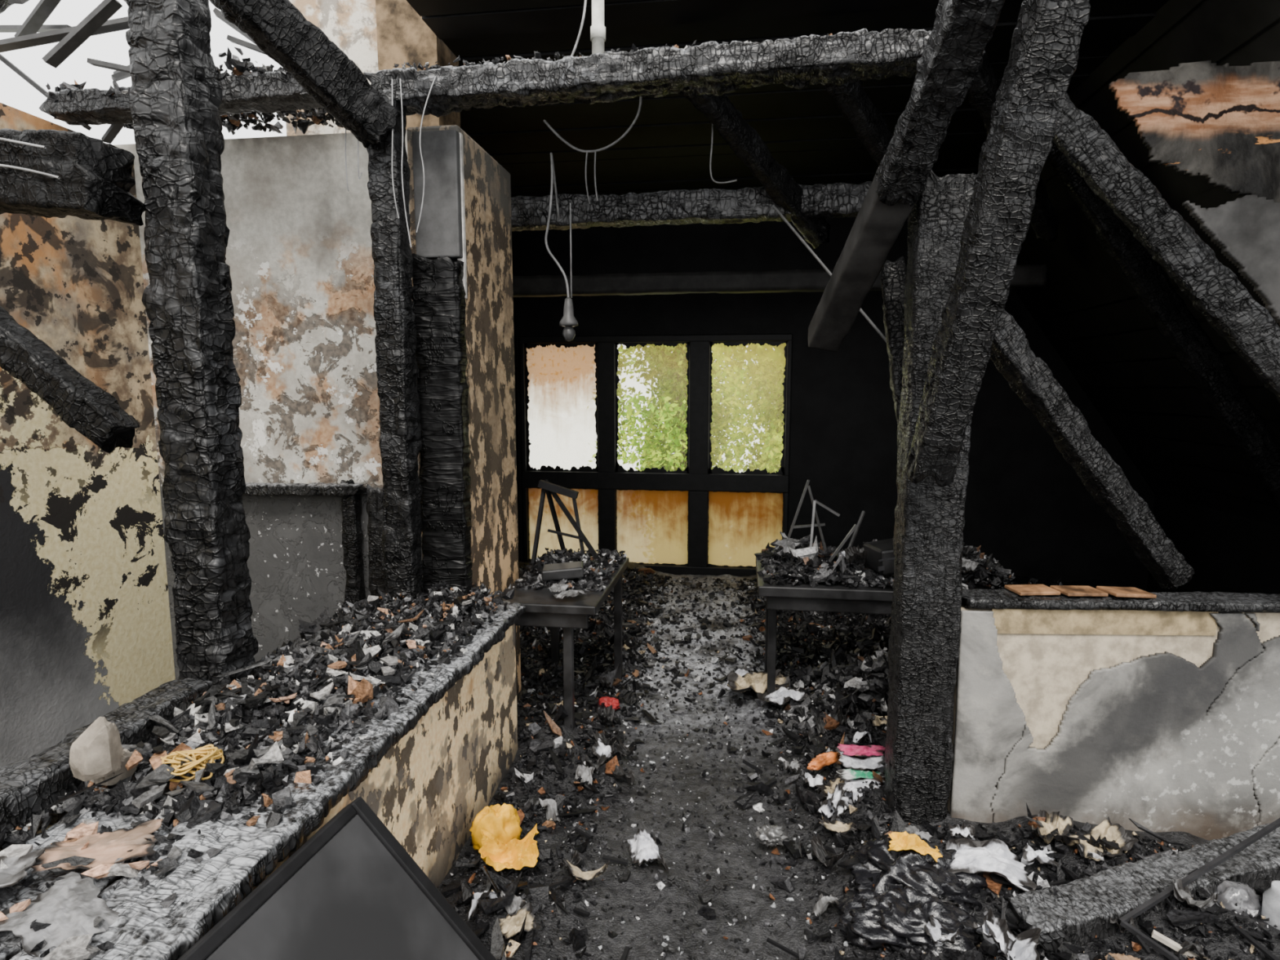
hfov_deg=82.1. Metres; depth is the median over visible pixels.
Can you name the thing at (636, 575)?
rubble
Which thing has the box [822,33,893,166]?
rafter
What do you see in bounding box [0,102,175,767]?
wall
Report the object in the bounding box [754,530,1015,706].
desk
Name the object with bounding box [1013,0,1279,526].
ceiling
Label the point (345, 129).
loose wire
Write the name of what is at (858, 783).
magazine
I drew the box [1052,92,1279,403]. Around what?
rafter
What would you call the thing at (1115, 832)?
crumpled paper
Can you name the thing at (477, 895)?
paper scrap
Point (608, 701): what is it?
rag
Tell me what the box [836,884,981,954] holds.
garbage bag
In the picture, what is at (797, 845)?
paper scrap
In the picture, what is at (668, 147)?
ceiling
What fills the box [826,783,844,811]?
paper scrap
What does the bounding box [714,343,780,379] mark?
pane
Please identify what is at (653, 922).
debris
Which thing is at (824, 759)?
plastic toy
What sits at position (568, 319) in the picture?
socket
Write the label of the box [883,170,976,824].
timber post
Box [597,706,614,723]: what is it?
paper scrap
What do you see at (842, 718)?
paper scrap
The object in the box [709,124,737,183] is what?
loose wire
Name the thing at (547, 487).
stool
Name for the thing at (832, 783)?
paper scrap
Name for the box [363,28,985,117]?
tie beam
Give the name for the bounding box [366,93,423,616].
timber post
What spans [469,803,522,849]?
cloth
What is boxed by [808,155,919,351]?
diagonal brace
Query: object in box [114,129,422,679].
wall
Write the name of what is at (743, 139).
rafter
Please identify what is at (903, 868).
garbage bag
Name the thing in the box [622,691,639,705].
paper scrap
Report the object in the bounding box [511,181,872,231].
tie beam
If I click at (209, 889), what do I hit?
wall ledge
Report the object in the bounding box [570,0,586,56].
loose wire
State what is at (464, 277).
bead
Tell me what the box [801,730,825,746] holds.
paper scrap
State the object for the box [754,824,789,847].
lump
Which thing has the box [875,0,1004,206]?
diagonal brace
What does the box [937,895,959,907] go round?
paper scrap
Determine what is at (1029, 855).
paper scrap
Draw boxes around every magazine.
[835,747,884,770]
[835,768,885,781]
[837,743,885,757]
[838,777,880,790]
[839,783,879,808]
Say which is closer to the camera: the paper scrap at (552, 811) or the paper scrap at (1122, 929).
the paper scrap at (1122, 929)
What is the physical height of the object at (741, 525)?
0.665 m
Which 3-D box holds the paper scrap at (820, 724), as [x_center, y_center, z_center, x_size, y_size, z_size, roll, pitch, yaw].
[0.823,1.119,3.369,0.069,0.064,0.132,1,7,8]
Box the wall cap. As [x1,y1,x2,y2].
[961,588,1279,613]
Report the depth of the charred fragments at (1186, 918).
2.37 m
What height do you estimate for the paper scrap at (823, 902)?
0.086 m
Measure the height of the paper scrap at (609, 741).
0.075 m
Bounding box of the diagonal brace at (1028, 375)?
[989,309,1194,591]
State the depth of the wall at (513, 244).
6.46 m
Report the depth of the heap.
3.52 m
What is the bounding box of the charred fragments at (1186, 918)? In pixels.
[440,601,1275,959]
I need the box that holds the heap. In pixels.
[782,627,890,729]
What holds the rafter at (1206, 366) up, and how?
attached to the ceiling at (668, 147)
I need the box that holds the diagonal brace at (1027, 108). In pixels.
[906,0,1090,487]
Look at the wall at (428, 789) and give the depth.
2.37 m
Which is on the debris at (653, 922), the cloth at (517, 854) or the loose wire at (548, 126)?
the cloth at (517, 854)
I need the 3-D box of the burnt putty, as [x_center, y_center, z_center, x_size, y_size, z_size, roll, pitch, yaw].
[0.110,-0.213,6.373,2.250,1.930,0.010,1,7,8]
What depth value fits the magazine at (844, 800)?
2.72 m
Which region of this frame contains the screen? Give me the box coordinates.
[177,796,496,959]
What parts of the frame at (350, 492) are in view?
post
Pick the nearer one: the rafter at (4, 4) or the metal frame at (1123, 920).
the metal frame at (1123, 920)
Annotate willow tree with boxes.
[587,343,750,471]
[677,342,786,473]
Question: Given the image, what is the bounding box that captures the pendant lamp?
[544,152,577,341]
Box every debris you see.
[0,593,477,959]
[437,560,1279,959]
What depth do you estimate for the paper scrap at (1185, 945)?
1.93 m
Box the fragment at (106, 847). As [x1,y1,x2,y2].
[24,818,163,873]
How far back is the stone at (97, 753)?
1.53 m
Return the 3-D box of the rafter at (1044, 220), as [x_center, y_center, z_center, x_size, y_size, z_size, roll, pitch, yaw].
[1.706,-1.523,3.382,1.205,0.680,0.102,-7,10,-44]
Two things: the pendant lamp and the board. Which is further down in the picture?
the board
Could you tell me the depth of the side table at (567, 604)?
3.30 m
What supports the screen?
on the debris at (653, 922)
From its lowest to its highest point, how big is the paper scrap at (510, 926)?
0.044 m
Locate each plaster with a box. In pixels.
[411,129,462,259]
[1182,194,1279,325]
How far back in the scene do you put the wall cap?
2.46 m
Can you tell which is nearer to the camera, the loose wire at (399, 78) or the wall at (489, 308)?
the loose wire at (399, 78)
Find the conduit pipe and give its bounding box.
[590,0,605,53]
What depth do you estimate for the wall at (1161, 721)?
2.50 m
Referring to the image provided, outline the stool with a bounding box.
[530,479,601,564]
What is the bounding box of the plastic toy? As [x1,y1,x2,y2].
[807,751,839,770]
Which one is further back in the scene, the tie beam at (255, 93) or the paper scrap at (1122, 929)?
the tie beam at (255, 93)
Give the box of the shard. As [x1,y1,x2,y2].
[1097,952,1140,959]
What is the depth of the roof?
2.56 m
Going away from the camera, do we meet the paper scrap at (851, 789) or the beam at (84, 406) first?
the beam at (84, 406)
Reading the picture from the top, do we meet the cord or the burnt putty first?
the burnt putty
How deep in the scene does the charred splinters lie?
2.45 m
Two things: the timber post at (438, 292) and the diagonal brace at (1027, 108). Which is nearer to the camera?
the diagonal brace at (1027, 108)
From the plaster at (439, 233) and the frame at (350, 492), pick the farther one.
the frame at (350, 492)
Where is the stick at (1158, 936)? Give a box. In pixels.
[1151,929,1200,959]
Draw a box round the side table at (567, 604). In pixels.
[497,546,629,730]
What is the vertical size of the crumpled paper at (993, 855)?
0.076 m
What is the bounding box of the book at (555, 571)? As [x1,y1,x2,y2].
[541,560,583,581]
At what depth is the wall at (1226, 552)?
5.04 m
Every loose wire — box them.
[0,137,45,148]
[0,164,60,178]
[344,128,349,191]
[357,139,362,179]
[391,79,399,218]
[399,78,411,247]
[416,76,435,232]
[542,96,641,152]
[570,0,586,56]
[585,152,591,204]
[594,151,598,200]
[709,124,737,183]
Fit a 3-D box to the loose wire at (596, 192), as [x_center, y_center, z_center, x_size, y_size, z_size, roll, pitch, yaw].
[-0.209,-1.454,3.514,0.021,0.231,0.008,1,7,8]
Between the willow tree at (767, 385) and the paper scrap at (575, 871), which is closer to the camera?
the paper scrap at (575, 871)
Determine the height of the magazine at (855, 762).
0.045 m
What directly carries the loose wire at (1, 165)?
attached to the beam at (95, 181)
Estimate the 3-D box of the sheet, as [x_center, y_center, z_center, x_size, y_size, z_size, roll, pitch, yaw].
[-1.172,0.699,1.291,0.189,0.033,0.140,-1,7,-6]
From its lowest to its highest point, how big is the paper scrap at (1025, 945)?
0.080 m
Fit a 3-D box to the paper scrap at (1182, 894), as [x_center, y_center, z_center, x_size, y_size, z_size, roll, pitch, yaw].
[1.540,1.160,2.040,0.117,0.094,0.120,1,7,8]
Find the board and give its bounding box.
[1004,584,1156,598]
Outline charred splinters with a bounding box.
[445,610,1199,959]
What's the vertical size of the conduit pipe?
0.860 m
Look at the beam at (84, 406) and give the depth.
1.86 m
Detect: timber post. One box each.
[125,0,258,691]
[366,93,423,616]
[411,253,473,608]
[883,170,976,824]
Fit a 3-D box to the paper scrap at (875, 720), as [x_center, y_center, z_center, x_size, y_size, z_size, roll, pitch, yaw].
[1.090,1.087,3.314,0.104,0.052,0.074,1,7,8]
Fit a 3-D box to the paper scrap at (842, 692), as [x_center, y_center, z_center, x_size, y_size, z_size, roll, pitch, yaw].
[0.952,1.025,3.549,0.091,0.066,0.120,1,7,8]
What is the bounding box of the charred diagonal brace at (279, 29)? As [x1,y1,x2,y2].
[208,0,401,147]
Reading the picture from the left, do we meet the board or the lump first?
the lump
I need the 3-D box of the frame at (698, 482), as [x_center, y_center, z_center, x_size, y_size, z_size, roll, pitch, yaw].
[0.111,-0.200,6.385,2.330,2.080,0.110,1,7,8]
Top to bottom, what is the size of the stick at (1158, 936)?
0.052 m
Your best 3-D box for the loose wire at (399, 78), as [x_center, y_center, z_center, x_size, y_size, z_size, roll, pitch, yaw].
[-0.833,-1.113,2.579,0.025,0.581,0.058,-5,8,-34]
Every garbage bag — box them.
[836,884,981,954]
[848,836,987,912]
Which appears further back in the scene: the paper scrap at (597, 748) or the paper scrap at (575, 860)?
the paper scrap at (597, 748)
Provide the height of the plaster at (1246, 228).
0.765 m
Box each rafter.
[0,0,13,13]
[683,48,831,248]
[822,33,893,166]
[966,48,1058,241]
[1047,141,1279,510]
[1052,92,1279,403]
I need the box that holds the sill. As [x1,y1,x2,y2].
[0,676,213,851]
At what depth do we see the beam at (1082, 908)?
2.12 m
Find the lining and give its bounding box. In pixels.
[1108,60,1279,202]
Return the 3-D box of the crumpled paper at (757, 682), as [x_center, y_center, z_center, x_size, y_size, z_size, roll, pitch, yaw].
[0.589,1.037,3.789,0.334,0.092,0.232,-1,7,-5]
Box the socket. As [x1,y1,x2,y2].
[559,297,577,326]
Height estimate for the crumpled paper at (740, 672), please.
0.116 m
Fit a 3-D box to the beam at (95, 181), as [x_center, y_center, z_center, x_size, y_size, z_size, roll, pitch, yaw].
[-1.839,-0.814,1.919,1.053,0.287,0.185,1,7,8]
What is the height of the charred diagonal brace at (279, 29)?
0.657 m
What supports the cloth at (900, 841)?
on the garbage bag at (903, 868)
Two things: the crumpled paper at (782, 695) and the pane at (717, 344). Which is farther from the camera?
the pane at (717, 344)
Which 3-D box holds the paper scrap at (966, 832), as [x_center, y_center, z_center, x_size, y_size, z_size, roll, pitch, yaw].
[1.072,1.171,2.439,0.083,0.041,0.075,1,7,8]
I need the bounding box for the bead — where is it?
[457,132,466,298]
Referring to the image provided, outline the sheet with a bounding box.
[0,848,45,888]
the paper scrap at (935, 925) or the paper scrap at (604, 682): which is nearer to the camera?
the paper scrap at (935, 925)
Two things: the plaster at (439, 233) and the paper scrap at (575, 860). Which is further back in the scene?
the plaster at (439, 233)
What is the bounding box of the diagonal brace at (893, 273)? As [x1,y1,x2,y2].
[880,256,906,454]
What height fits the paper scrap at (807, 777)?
0.042 m
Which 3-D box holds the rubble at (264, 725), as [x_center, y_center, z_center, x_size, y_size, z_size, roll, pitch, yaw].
[-0.968,0.621,1.964,0.664,0.242,2.275,1,7,8]
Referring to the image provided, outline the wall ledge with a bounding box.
[8,600,526,959]
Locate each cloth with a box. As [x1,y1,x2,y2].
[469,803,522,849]
[478,823,538,871]
[888,831,942,862]
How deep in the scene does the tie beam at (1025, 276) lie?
5.01 m
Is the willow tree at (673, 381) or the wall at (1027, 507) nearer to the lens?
the wall at (1027, 507)
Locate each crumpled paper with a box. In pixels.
[626,828,669,871]
[724,668,751,693]
[726,668,789,693]
[756,684,810,705]
[943,837,1036,891]
[1031,809,1073,844]
[1055,816,1138,861]
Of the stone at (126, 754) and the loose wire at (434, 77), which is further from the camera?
the loose wire at (434, 77)
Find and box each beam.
[0,128,146,226]
[0,305,139,453]
[38,71,321,125]
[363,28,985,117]
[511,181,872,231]
[512,264,1048,297]
[1004,823,1279,955]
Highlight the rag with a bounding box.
[598,696,620,711]
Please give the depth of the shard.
1.92 m
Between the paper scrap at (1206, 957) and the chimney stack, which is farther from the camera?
the chimney stack
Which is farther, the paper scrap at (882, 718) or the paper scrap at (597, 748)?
the paper scrap at (882, 718)
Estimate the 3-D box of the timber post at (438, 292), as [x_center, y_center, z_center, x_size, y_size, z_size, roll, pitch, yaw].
[-0.772,-0.165,2.881,0.199,1.396,0.103,1,7,8]
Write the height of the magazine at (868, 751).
0.029 m
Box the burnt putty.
[524,341,787,568]
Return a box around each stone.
[69,716,123,781]
[89,748,137,786]
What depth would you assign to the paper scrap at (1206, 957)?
1.87 m
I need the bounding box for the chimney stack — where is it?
[375,0,460,129]
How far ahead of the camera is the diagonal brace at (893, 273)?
2.74 m
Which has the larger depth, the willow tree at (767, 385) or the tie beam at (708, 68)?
the willow tree at (767, 385)
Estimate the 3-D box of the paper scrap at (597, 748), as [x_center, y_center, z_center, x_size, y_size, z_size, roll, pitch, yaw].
[-0.152,1.140,3.096,0.098,0.079,0.110,1,7,8]
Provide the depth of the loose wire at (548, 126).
3.49 m
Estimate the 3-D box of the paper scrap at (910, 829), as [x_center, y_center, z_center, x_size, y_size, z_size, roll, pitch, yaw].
[0.930,1.193,2.483,0.103,0.058,0.069,1,7,8]
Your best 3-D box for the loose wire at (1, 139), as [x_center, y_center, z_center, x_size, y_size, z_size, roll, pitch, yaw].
[-1.781,-0.844,1.785,0.751,0.106,0.019,1,7,9]
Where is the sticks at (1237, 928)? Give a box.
[520,642,1279,959]
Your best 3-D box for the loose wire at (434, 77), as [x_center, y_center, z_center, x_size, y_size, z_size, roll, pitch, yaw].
[-0.744,-1.135,2.558,0.086,0.532,0.031,-3,7,-21]
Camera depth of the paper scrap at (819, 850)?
2.40 m
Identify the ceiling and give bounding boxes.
[406,0,1168,197]
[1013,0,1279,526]
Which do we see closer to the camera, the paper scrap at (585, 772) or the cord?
the cord
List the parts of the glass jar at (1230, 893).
broken glass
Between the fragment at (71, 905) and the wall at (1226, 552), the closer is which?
the fragment at (71, 905)
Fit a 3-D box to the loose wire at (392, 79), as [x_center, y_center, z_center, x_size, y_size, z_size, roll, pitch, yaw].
[-0.860,-1.163,2.580,0.019,0.481,0.056,-1,7,-5]
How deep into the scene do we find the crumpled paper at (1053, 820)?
2.43 m
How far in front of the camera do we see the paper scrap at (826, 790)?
2.77 m
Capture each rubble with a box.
[0,579,514,959]
[44,46,343,134]
[393,33,832,71]
[441,563,1279,959]
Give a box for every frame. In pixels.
[242,479,386,606]
[519,333,792,576]
[781,479,865,562]
[1119,817,1279,959]
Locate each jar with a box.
[1214,880,1279,930]
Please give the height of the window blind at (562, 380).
1.115 m
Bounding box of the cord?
[160,743,224,782]
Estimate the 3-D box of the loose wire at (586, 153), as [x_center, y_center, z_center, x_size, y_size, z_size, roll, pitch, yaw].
[-0.253,-1.457,3.545,0.018,0.232,0.058,1,7,8]
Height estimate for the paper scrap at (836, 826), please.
0.044 m
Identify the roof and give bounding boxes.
[0,0,266,143]
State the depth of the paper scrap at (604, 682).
3.77 m
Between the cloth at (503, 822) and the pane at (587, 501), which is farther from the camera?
the pane at (587, 501)
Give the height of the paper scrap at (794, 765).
0.037 m
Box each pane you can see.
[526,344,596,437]
[528,488,598,559]
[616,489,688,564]
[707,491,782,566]
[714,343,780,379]
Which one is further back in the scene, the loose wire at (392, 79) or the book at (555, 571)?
the book at (555, 571)
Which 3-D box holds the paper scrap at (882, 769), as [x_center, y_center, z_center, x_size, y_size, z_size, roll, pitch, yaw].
[0.968,1.137,2.888,0.101,0.087,0.105,1,7,8]
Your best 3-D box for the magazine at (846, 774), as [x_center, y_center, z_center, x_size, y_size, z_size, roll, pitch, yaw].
[0.854,1.137,2.833,0.193,0.028,0.086,1,7,8]
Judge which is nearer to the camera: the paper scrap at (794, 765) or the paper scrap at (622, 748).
the paper scrap at (794, 765)
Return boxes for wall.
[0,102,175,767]
[27,623,517,889]
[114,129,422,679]
[285,0,377,136]
[406,124,520,693]
[511,231,519,561]
[513,217,1155,591]
[946,604,1279,840]
[1146,494,1279,594]
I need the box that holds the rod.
[772,204,886,342]
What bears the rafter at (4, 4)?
attached to the roof
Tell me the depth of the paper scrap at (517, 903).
2.18 m
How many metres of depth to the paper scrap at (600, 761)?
3.01 m
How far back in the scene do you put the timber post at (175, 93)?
1.99 m
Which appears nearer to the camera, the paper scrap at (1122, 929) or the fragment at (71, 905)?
the fragment at (71, 905)
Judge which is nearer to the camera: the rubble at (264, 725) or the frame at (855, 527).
the rubble at (264, 725)
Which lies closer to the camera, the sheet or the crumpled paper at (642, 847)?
the sheet
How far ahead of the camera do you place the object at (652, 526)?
6.47 m
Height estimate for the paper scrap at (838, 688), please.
0.080 m
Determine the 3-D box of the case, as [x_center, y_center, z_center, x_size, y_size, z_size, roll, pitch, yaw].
[1.225,0.359,3.516,0.275,0.146,0.201,-1,7,-8]
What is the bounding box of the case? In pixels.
[863,538,894,575]
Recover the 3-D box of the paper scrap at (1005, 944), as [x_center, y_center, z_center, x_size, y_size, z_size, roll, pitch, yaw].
[0.954,1.225,1.987,0.113,0.071,0.116,1,7,8]
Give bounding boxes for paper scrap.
[466,890,498,920]
[497,902,540,939]
[500,890,527,915]
[533,798,560,822]
[559,850,581,871]
[564,858,610,880]
[574,764,599,784]
[584,751,607,773]
[591,737,616,758]
[592,729,617,745]
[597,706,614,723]
[599,676,610,688]
[611,764,634,785]
[614,740,635,756]
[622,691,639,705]
[782,759,799,771]
[792,841,802,859]
[800,771,823,788]
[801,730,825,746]
[810,833,844,866]
[810,893,839,916]
[812,716,827,734]
[816,773,844,798]
[817,786,834,799]
[817,791,847,818]
[817,816,857,834]
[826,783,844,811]
[829,681,847,698]
[836,684,855,693]
[837,705,850,724]
[843,786,861,803]
[852,730,873,745]
[868,715,887,725]
[876,756,884,774]
[879,716,887,720]
[901,824,932,841]
[924,914,959,946]
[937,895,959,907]
[948,822,975,839]
[968,906,1017,954]
[986,917,1041,959]
[1021,843,1058,866]
[1109,908,1134,933]
[1172,874,1217,911]
[1174,939,1205,959]
[1203,956,1234,959]
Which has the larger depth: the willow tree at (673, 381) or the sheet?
the willow tree at (673, 381)
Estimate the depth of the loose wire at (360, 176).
2.58 m
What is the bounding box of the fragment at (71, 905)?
[0,871,119,957]
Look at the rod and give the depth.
3.20 m
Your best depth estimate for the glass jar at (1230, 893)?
2.06 m
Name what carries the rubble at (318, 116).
on the tie beam at (255, 93)
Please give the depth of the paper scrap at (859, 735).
3.20 m
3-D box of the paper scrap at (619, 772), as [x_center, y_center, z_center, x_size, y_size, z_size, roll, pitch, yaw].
[-0.067,1.200,2.979,0.092,0.064,0.057,1,7,8]
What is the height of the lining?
0.920 m
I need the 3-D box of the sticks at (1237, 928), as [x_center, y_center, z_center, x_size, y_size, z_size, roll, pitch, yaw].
[0.981,1.145,2.915,2.724,0.198,2.718,1,7,8]
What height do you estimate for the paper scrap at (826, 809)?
0.047 m

